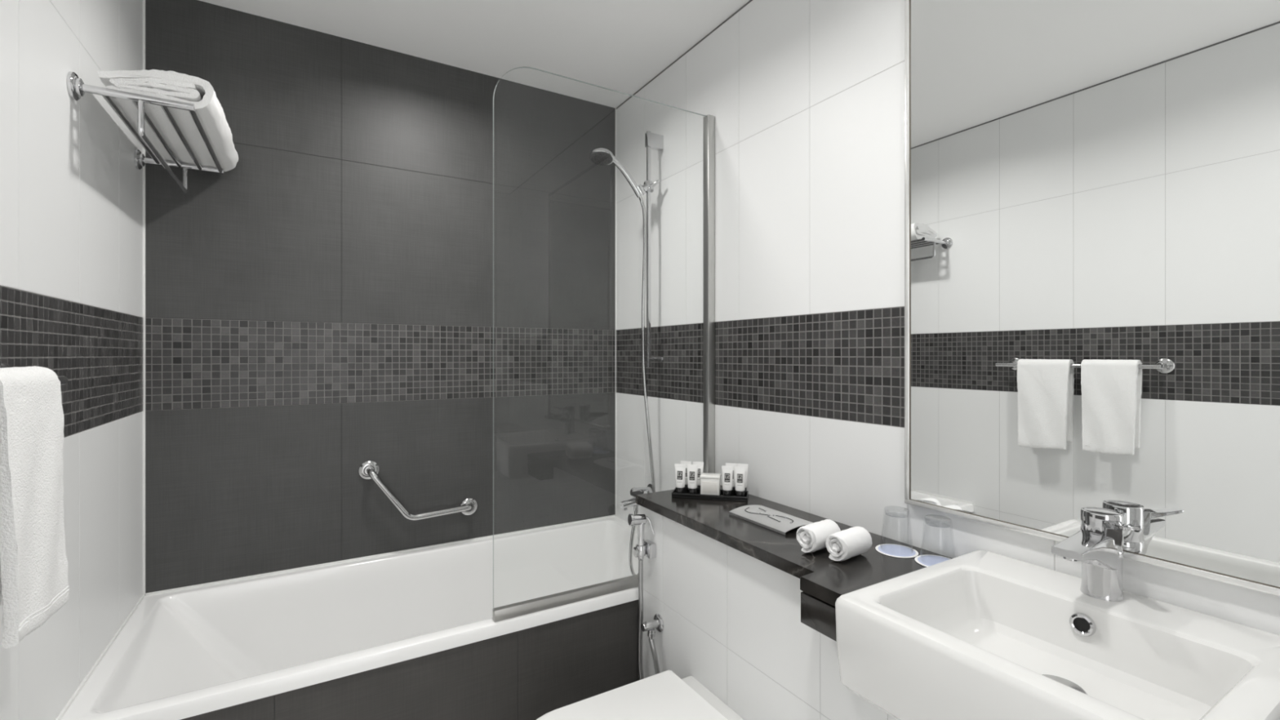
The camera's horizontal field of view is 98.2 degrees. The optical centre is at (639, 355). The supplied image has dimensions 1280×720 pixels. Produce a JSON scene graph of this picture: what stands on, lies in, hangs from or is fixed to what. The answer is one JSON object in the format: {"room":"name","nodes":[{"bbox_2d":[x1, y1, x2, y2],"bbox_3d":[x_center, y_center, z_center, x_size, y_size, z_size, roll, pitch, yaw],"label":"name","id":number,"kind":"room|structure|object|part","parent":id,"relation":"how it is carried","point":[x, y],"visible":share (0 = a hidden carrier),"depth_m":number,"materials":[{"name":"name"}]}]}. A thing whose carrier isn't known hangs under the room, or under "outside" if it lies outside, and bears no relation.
{"room":"hotel bathroom","nodes":[
{"label":"hotel bathroom","id":0,"kind":"room"},
{"bbox_2d":[0,0,142,719],"bbox_3d":[-0.840,0.050,0.398,0.121,2.470,3.151,0,0,-31],"label":"wall","id":1,"kind":"structure","parent":0,"point":[71,184],"depth_m":1.28,"materials":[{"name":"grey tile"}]},
{"bbox_2d":[0,362,67,385],"bbox_3d":[-0.938,0.043,0.748,0.069,0.060,0.637,0,0,-31],"label":"towel bar","id":2,"kind":"object","parent":1,"relation":"attached to","point":[64,380],"visible":0.05,"depth_m":1.01,"materials":[{"name":"silver metal"}]},
{"bbox_2d":[0,365,69,648],"bbox_3d":[-0.970,0.223,0.857,0.079,0.410,0.209,0,0,-31],"label":"hand towel","id":3,"kind":"object","parent":2,"relation":"hanging from","point":[34,585],"visible":1,"depth_m":0.84,"materials":[{"name":"white fabric"}]},
{"bbox_2d":[55,594,145,719],"bbox_3d":[-1.396,0.769,1.451,0.007,0.008,0.754,0,0,-31],"label":"trim","id":4,"kind":"structure","parent":1,"relation":"attached to","point":[63,712],"depth_m":1.38,"materials":[{"name":"white plastic"}]},
{"bbox_2d":[66,71,224,193],"bbox_3d":[-1.321,-0.574,1.532,0.216,0.119,0.603,0,0,-31],"label":"towel rack","id":5,"kind":"object","parent":1,"relation":"attached to","point":[77,89],"visible":1,"depth_m":1.41,"materials":[{"name":"silver metal"}]},
{"bbox_3d":[-1.180,-0.604,1.300,0.212,0.018,0.018,0,0,-31],"label":"arm","id":6,"kind":"part","parent":5,"relation":"part of","materials":[{"name":"silver metal"}]},
{"bbox_3d":[-1.312,-0.556,1.537,0.012,0.083,0.555,0,0,-31],"label":"hanging rail","id":7,"kind":"part","parent":5,"relation":"part of","materials":[{"name":"silver metal"}]},
{"bbox_2d":[97,69,238,171],"bbox_3d":[-1.308,-0.655,1.578,0.229,0.092,0.562,0,0,-31],"label":"bath towel","id":8,"kind":"object","parent":5,"relation":"on","point":[169,85],"visible":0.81,"depth_m":1.42,"materials":[{"name":"white fabric"}]},
{"bbox_3d":[-1.458,-0.604,1.767,0.212,0.018,0.018,0,0,-31],"label":"arm","id":9,"kind":"part","parent":5,"relation":"part of","materials":[{"name":"silver metal"}]},
{"bbox_2d":[145,0,615,593],"bbox_3d":[-0.886,0.050,2.273,1.922,2.470,0.121,0,0,-31],"label":"wall","id":10,"kind":"structure","parent":0,"point":[319,306],"depth_m":2.10,"materials":[{"name":"grey tile"}]},
{"bbox_2d":[142,0,145,594],"bbox_3d":[-1.592,-0.207,1.780,0.006,1.954,0.006,0,0,-31],"label":"trim","id":11,"kind":"structure","parent":10,"relation":"attached to","point":[144,1],"depth_m":1.78,"materials":[{"name":"white plastic"}]},
{"bbox_2d":[145,515,615,595],"bbox_3d":[-0.853,0.769,2.220,1.712,0.008,0.008,0,0,-31],"label":"trim","id":12,"kind":"structure","parent":10,"relation":"attached to","point":[610,516],"depth_m":2.09,"materials":[{"name":"white plastic"}]},
{"bbox_2d":[358,460,477,520],"bbox_3d":[-0.856,0.534,2.181,0.444,0.262,0.068,0,0,-31],"label":"grab bar","id":13,"kind":"object","parent":10,"relation":"attached to","point":[369,469],"visible":1,"depth_m":2.12,"materials":[{"name":"silver metal"}]},
{"bbox_2d":[615,108,616,515],"bbox_3d":[-0.117,-0.207,2.661,0.004,1.954,0.004,0,0,-31],"label":"trim","id":14,"kind":"structure","parent":10,"relation":"attached to","point":[615,108],"depth_m":2.66,"materials":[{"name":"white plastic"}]},
{"bbox_2d":[180,599,639,719],"bbox_3d":[-0.618,1.050,1.519,1.410,0.470,0.050,0,0,-31],"label":"wall","id":15,"kind":"structure","parent":0,"point":[530,673],"depth_m":1.61,"materials":[{"name":"grey tile"}]},
{"bbox_2d":[198,0,750,108],"bbox_3d":[-0.049,-1.245,0.869,2.322,0.120,3.750,0,0,-31],"label":"ceiling","id":16,"kind":"structure","parent":0,"point":[621,46],"depth_m":2.02,"materials":[{"name":"white paint"}]},
{"bbox_2d":[641,506,897,719],"bbox_3d":[0.751,0.890,0.904,0.312,0.789,2.391,0,0,-31],"label":"wall ledge","id":17,"kind":"object","parent":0,"point":[731,618],"visible":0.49,"depth_m":1.43,"materials":[{"name":"grey tile"}]},
{"bbox_2d":[632,539,656,559],"bbox_3d":[0.014,0.625,1.776,0.060,0.048,0.050,0,0,-31],"label":"holder","id":18,"kind":"object","parent":17,"relation":"attached to","point":[649,549],"visible":0.95,"depth_m":1.76,"materials":[{"name":"silver metal"}]},
{"bbox_2d":[627,513,659,679],"bbox_3d":[0.025,0.846,1.755,0.136,0.681,0.067,0,0,30],"label":"bidet spray","id":19,"kind":"object","parent":18,"relation":"hanging from","point":[640,520],"visible":0.69,"depth_m":1.77,"materials":[{"name":"silver metal"}]},
{"bbox_3d":[0.002,0.590,1.777,0.025,0.130,0.025,0,0,-31],"label":"handle","id":20,"kind":"part","parent":19,"relation":"part of","materials":[{"name":"silver metal"}]},
{"bbox_2d":[640,613,663,640],"bbox_3d":[0.035,0.857,1.740,0.062,0.073,0.054,0,0,-31],"label":"angle valve","id":21,"kind":"object","parent":17,"relation":"attached to","point":[657,623],"visible":1,"depth_m":1.73,"materials":[{"name":"silver metal"}]},
{"bbox_3d":[0.008,0.847,1.724,0.001,0.024,0.024,0,0,-31],"label":"valve knob","id":22,"kind":"part","parent":21,"relation":"part of","materials":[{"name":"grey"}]},
{"bbox_2d":[647,628,655,640],"bbox_3d":[0.036,0.875,1.733,0.024,0.036,0.024,0,0,-31],"label":"outlet","id":23,"kind":"object","parent":21,"relation":"attached to","point":[651,633],"depth_m":1.72,"materials":[{"name":"silver metal"}]},
{"bbox_2d":[635,484,951,641],"bbox_3d":[0.534,0.512,1.201,0.380,0.097,1.663,0,0,-31],"label":"countertop","id":24,"kind":"structure","parent":17,"relation":"on","point":[823,580],"depth_m":1.31,"materials":[{"name":"black stone"}]},
{"bbox_2d":[671,487,748,502],"bbox_3d":[0.231,0.456,1.817,0.243,0.016,0.082,0,0,13],"label":"tray","id":25,"kind":"object","parent":24,"relation":"on","point":[698,495],"visible":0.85,"depth_m":1.78,"materials":[{"name":"black plastic"}]},
{"bbox_2d":[674,463,685,493],"bbox_3d":[0.132,0.407,1.815,0.029,0.102,0.028,0,0,-26],"label":"toiletry tube","id":26,"kind":"object","parent":25,"relation":"on","point":[680,468],"visible":0.96,"depth_m":1.81,"materials":[{"name":"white plastic"}]},
{"bbox_2d":[676,471,682,479],"bbox_3d":[0.130,0.392,1.807,0.018,0.027,0.006,0,0,13],"label":"print","id":27,"kind":"object","parent":26,"relation":"on","point":[679,473],"depth_m":1.81,"materials":[{"name":"grey paper"}]},
{"bbox_2d":[680,461,691,493],"bbox_3d":[0.154,0.407,1.861,0.028,0.102,0.029,0,0,-37],"label":"toiletry tube","id":28,"kind":"object","parent":25,"relation":"on","point":[686,488],"visible":0.31,"depth_m":1.85,"materials":[{"name":"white plastic"}]},
{"bbox_2d":[686,464,697,493],"bbox_3d":[0.171,0.407,1.806,0.028,0.102,0.029,0,0,-37],"label":"toiletry tube","id":29,"kind":"object","parent":25,"relation":"on","point":[692,469],"visible":0.95,"depth_m":1.80,"materials":[{"name":"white plastic"}]},
{"bbox_2d":[688,471,694,479],"bbox_3d":[0.169,0.392,1.798,0.018,0.027,0.006,0,0,13],"label":"print","id":30,"kind":"object","parent":29,"relation":"on","point":[691,474],"depth_m":1.80,"materials":[{"name":"grey paper"}]},
{"bbox_2d":[692,461,703,493],"bbox_3d":[0.194,0.407,1.851,0.028,0.102,0.029,0,0,-37],"label":"toiletry tube","id":31,"kind":"object","parent":25,"relation":"on","point":[700,464],"visible":0.41,"depth_m":1.84,"materials":[{"name":"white plastic"}]},
{"bbox_2d":[697,468,700,477],"bbox_3d":[0.192,0.392,1.843,0.018,0.027,0.006,0,0,13],"label":"print","id":32,"kind":"object","parent":31,"relation":"on","point":[699,469],"depth_m":1.84,"materials":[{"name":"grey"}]},
{"bbox_2d":[699,472,720,495],"bbox_3d":[0.230,0.424,1.812,0.065,0.069,0.047,0,0,13],"label":"box","id":33,"kind":"object","parent":25,"relation":"on","point":[710,483],"visible":0.98,"depth_m":1.79,"materials":[{"name":"white cardboard"}]},
{"bbox_3d":[0.225,0.426,1.791,0.047,0.034,0.003,0,0,13],"label":"panel","id":34,"kind":"part","parent":33,"relation":"part of","materials":[{"name":"white cardboard"}]},
{"bbox_3d":[0.230,0.395,1.812,0.065,0.011,0.047,0,0,13],"label":"box lid","id":35,"kind":"part","parent":33,"relation":"part of","materials":[{"name":"white cardboard"}]},
{"bbox_2d":[721,466,733,496],"bbox_3d":[0.281,0.407,1.779,0.028,0.102,0.029,0,0,-37],"label":"toiletry tube","id":36,"kind":"object","parent":25,"relation":"on","point":[726,471],"visible":0.99,"depth_m":1.77,"materials":[{"name":"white plastic"}]},
{"bbox_2d":[724,473,729,482],"bbox_3d":[0.279,0.392,1.771,0.018,0.027,0.006,0,0,13],"label":"print","id":37,"kind":"object","parent":36,"relation":"on","point":[726,476],"depth_m":1.77,"materials":[{"name":"grey"}]},
{"bbox_2d":[725,462,737,495],"bbox_3d":[0.300,0.407,1.826,0.028,0.102,0.029,0,0,-37],"label":"toiletry tube","id":38,"kind":"object","parent":25,"relation":"on","point":[733,491],"visible":0.24,"depth_m":1.82,"materials":[{"name":"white plastic"}]},
{"bbox_2d":[733,466,746,496],"bbox_3d":[0.319,0.407,1.770,0.028,0.102,0.029,0,0,-37],"label":"toiletry tube","id":39,"kind":"object","parent":25,"relation":"on","point":[740,472],"visible":0.98,"depth_m":1.76,"materials":[{"name":"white plastic"}]},
{"bbox_2d":[737,473,742,483],"bbox_3d":[0.318,0.392,1.762,0.018,0.027,0.006,0,0,13],"label":"print","id":40,"kind":"object","parent":39,"relation":"on","point":[740,476],"depth_m":1.76,"materials":[{"name":"grey"}]},
{"bbox_2d":[737,463,748,496],"bbox_3d":[0.336,0.407,1.817,0.028,0.102,0.029,0,0,-37],"label":"toiletry tube","id":41,"kind":"object","parent":25,"relation":"on","point":[746,465],"visible":0.38,"depth_m":1.81,"materials":[{"name":"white plastic"}]},
{"bbox_2d":[728,504,813,535],"bbox_3d":[0.371,0.454,1.555,0.128,0.019,0.222,0,0,-31],"label":"tissue cover","id":42,"kind":"object","parent":24,"relation":"on","point":[774,520],"visible":1,"depth_m":1.53,"materials":[{"name":"white"}]},
{"bbox_2d":[796,519,840,552],"bbox_3d":[0.427,0.432,1.323,0.108,0.063,0.060,0,0,-37],"label":"rolled towel","id":43,"kind":"object","parent":24,"relation":"on","point":[812,537],"visible":0.88,"depth_m":1.30,"materials":[{"name":"white fabric"}]},
{"bbox_3d":[0.406,0.529,1.113,0.066,0.064,0.159,0,0,-31],"label":"panel","id":44,"kind":"part","parent":24,"relation":"part of","materials":[{"name":"stone"}]},
{"bbox_2d":[825,526,872,561],"bbox_3d":[0.478,0.432,1.271,0.111,0.063,0.059,0,0,-37],"label":"rolled towel","id":45,"kind":"object","parent":24,"relation":"on","point":[842,545],"visible":1,"depth_m":1.25,"materials":[{"name":"white fabric"}]},
{"bbox_2d":[875,543,918,558],"bbox_3d":[0.608,0.463,1.313,0.093,0.001,0.093,0,0,-31],"label":"coaster","id":46,"kind":"object","parent":24,"relation":"on","point":[889,549],"visible":0.98,"depth_m":1.31,"materials":[{"name":"white paper"}]},
{"bbox_2d":[915,555,951,567],"bbox_3d":[0.666,0.463,1.239,0.093,0.001,0.093,0,0,-31],"label":"coaster","id":47,"kind":"object","parent":24,"relation":"on","point":[924,560],"visible":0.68,"depth_m":1.25,"materials":[{"name":"white paper"}]},
{"bbox_2d":[835,550,1279,719],"bbox_3d":[0.665,0.504,0.887,0.466,0.162,0.490,0,0,-31],"label":"basin","id":48,"kind":"object","parent":24,"relation":"in","point":[978,634],"visible":1,"depth_m":0.88,"materials":[{"name":"white ceramic"}]},
{"bbox_2d":[1051,506,1139,601],"bbox_3d":[0.782,0.349,0.938,0.164,0.147,0.099,0,0,-31],"label":"mixer","id":49,"kind":"object","parent":48,"relation":"on","point":[1099,544],"visible":1,"depth_m":0.95,"materials":[{"name":"silver metal"}]},
{"bbox_3d":[0.757,0.342,0.946,0.129,0.062,0.054,0,0,-31],"label":"spout","id":50,"kind":"part","parent":49,"relation":"part of","materials":[{"name":"silver metal"}]},
{"bbox_3d":[0.805,0.304,0.927,0.027,0.050,0.067,0,0,12],"label":"lever","id":51,"kind":"part","parent":49,"relation":"part of","materials":[{"name":"silver metal"}]},
{"bbox_2d":[616,0,1279,635],"bbox_3d":[0.742,0.050,1.341,0.121,2.470,3.151,0,0,-31],"label":"wall","id":52,"kind":"structure","parent":0,"point":[806,98],"depth_m":1.69,"materials":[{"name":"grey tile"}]},
{"bbox_2d":[619,483,652,511],"bbox_3d":[0.008,0.586,2.271,0.188,0.104,0.214,0,0,-31],"label":"mixer","id":53,"kind":"object","parent":52,"relation":"attached to","point":[624,504],"visible":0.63,"depth_m":2.24,"materials":[{"name":"silver metal"}]},
{"bbox_3d":[-0.025,0.597,2.252,0.113,0.052,0.037,0,0,-31],"label":"spout","id":54,"kind":"part","parent":53,"relation":"part of","materials":[{"name":"silver metal"}]},
{"bbox_3d":[0.008,0.556,2.248,0.097,0.045,0.040,0,0,-31],"label":"lever","id":55,"kind":"part","parent":53,"relation":"part of","materials":[{"name":"silver metal"}]},
{"bbox_2d":[636,130,663,367],"bbox_3d":[0.043,-0.435,2.265,0.135,0.970,0.074,0,0,-31],"label":"shower rail","id":56,"kind":"object","parent":52,"relation":"attached to","point":[652,140],"visible":0.97,"depth_m":2.27,"materials":[{"name":"silver metal"}]},
{"bbox_2d":[589,147,655,575],"bbox_3d":[-0.061,0.043,2.213,0.299,1.682,0.096,0,0,-31],"label":"shower","id":57,"kind":"object","parent":56,"relation":"attached to","point":[599,156],"visible":0.8,"depth_m":2.25,"materials":[{"name":"silver metal"}]},
{"bbox_3d":[-0.065,-0.719,2.217,0.171,0.159,0.029,0,0,-31],"label":"handle","id":58,"kind":"part","parent":57,"relation":"part of","materials":[{"name":"silver metal"}]},
{"bbox_3d":[0.062,-0.698,2.257,0.042,0.028,0.016,0,0,32],"label":"slider lever","id":59,"kind":"part","parent":56,"relation":"part of","materials":[{"name":"silver metal"}]},
{"bbox_3d":[0.064,0.015,2.295,0.067,0.024,0.024,0,0,-31],"label":"post","id":60,"kind":"part","parent":56,"relation":"part of","materials":[{"name":"silver metal"}]},
{"bbox_2d":[616,0,752,109],"bbox_3d":[0.693,-1.182,1.311,0.004,0.006,3.150,0,0,-31],"label":"trim","id":61,"kind":"structure","parent":52,"relation":"attached to","point":[748,2],"depth_m":2.14,"materials":[{"name":"grey"}]},
{"bbox_2d":[904,0,1279,596],"bbox_3d":[0.862,-0.307,1.004,0.020,1.336,0.819,0,0,-31],"label":"wall mirror","id":62,"kind":"object","parent":52,"relation":"attached to","point":[1092,187],"visible":0.88,"depth_m":1.02,"materials":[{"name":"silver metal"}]},
{"bbox_3d":[-0.049,1.345,0.869,2.322,0.120,3.750,0,0,-31],"label":"floor","id":63,"kind":"structure","parent":0,"visible":0},
{"bbox_2d":[60,515,639,719],"bbox_3d":[-0.659,0.970,1.892,1.720,0.396,0.764,0,0,-31],"label":"bathtub","id":64,"kind":"object","parent":63,"relation":"on","point":[182,654],"visible":0.48,"depth_m":1.91,"materials":[{"name":"white ceramic"}]},
{"bbox_2d":[492,66,715,622],"bbox_3d":[-0.081,-0.048,1.817,0.806,1.639,0.032,0,0,-31],"label":"screen","id":65,"kind":"object","parent":64,"relation":"on","point":[521,608],"visible":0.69,"depth_m":2.00,"materials":[{"name":"silver glass"}]},
{"bbox_2d":[536,670,744,719],"bbox_3d":[0.008,1.071,1.314,0.543,0.357,0.378,0,0,-31],"label":"toilet","id":66,"kind":"object","parent":63,"relation":"on","point":[664,695],"visible":1,"depth_m":1.42,"materials":[{"name":"white ceramic"}]},
{"bbox_3d":[0.014,1.088,1.317,0.529,0.324,0.364,0,0,-31],"label":"bowl","id":67,"kind":"part","parent":66,"relation":"part of","materials":[{"name":"white ceramic"}]}
]}

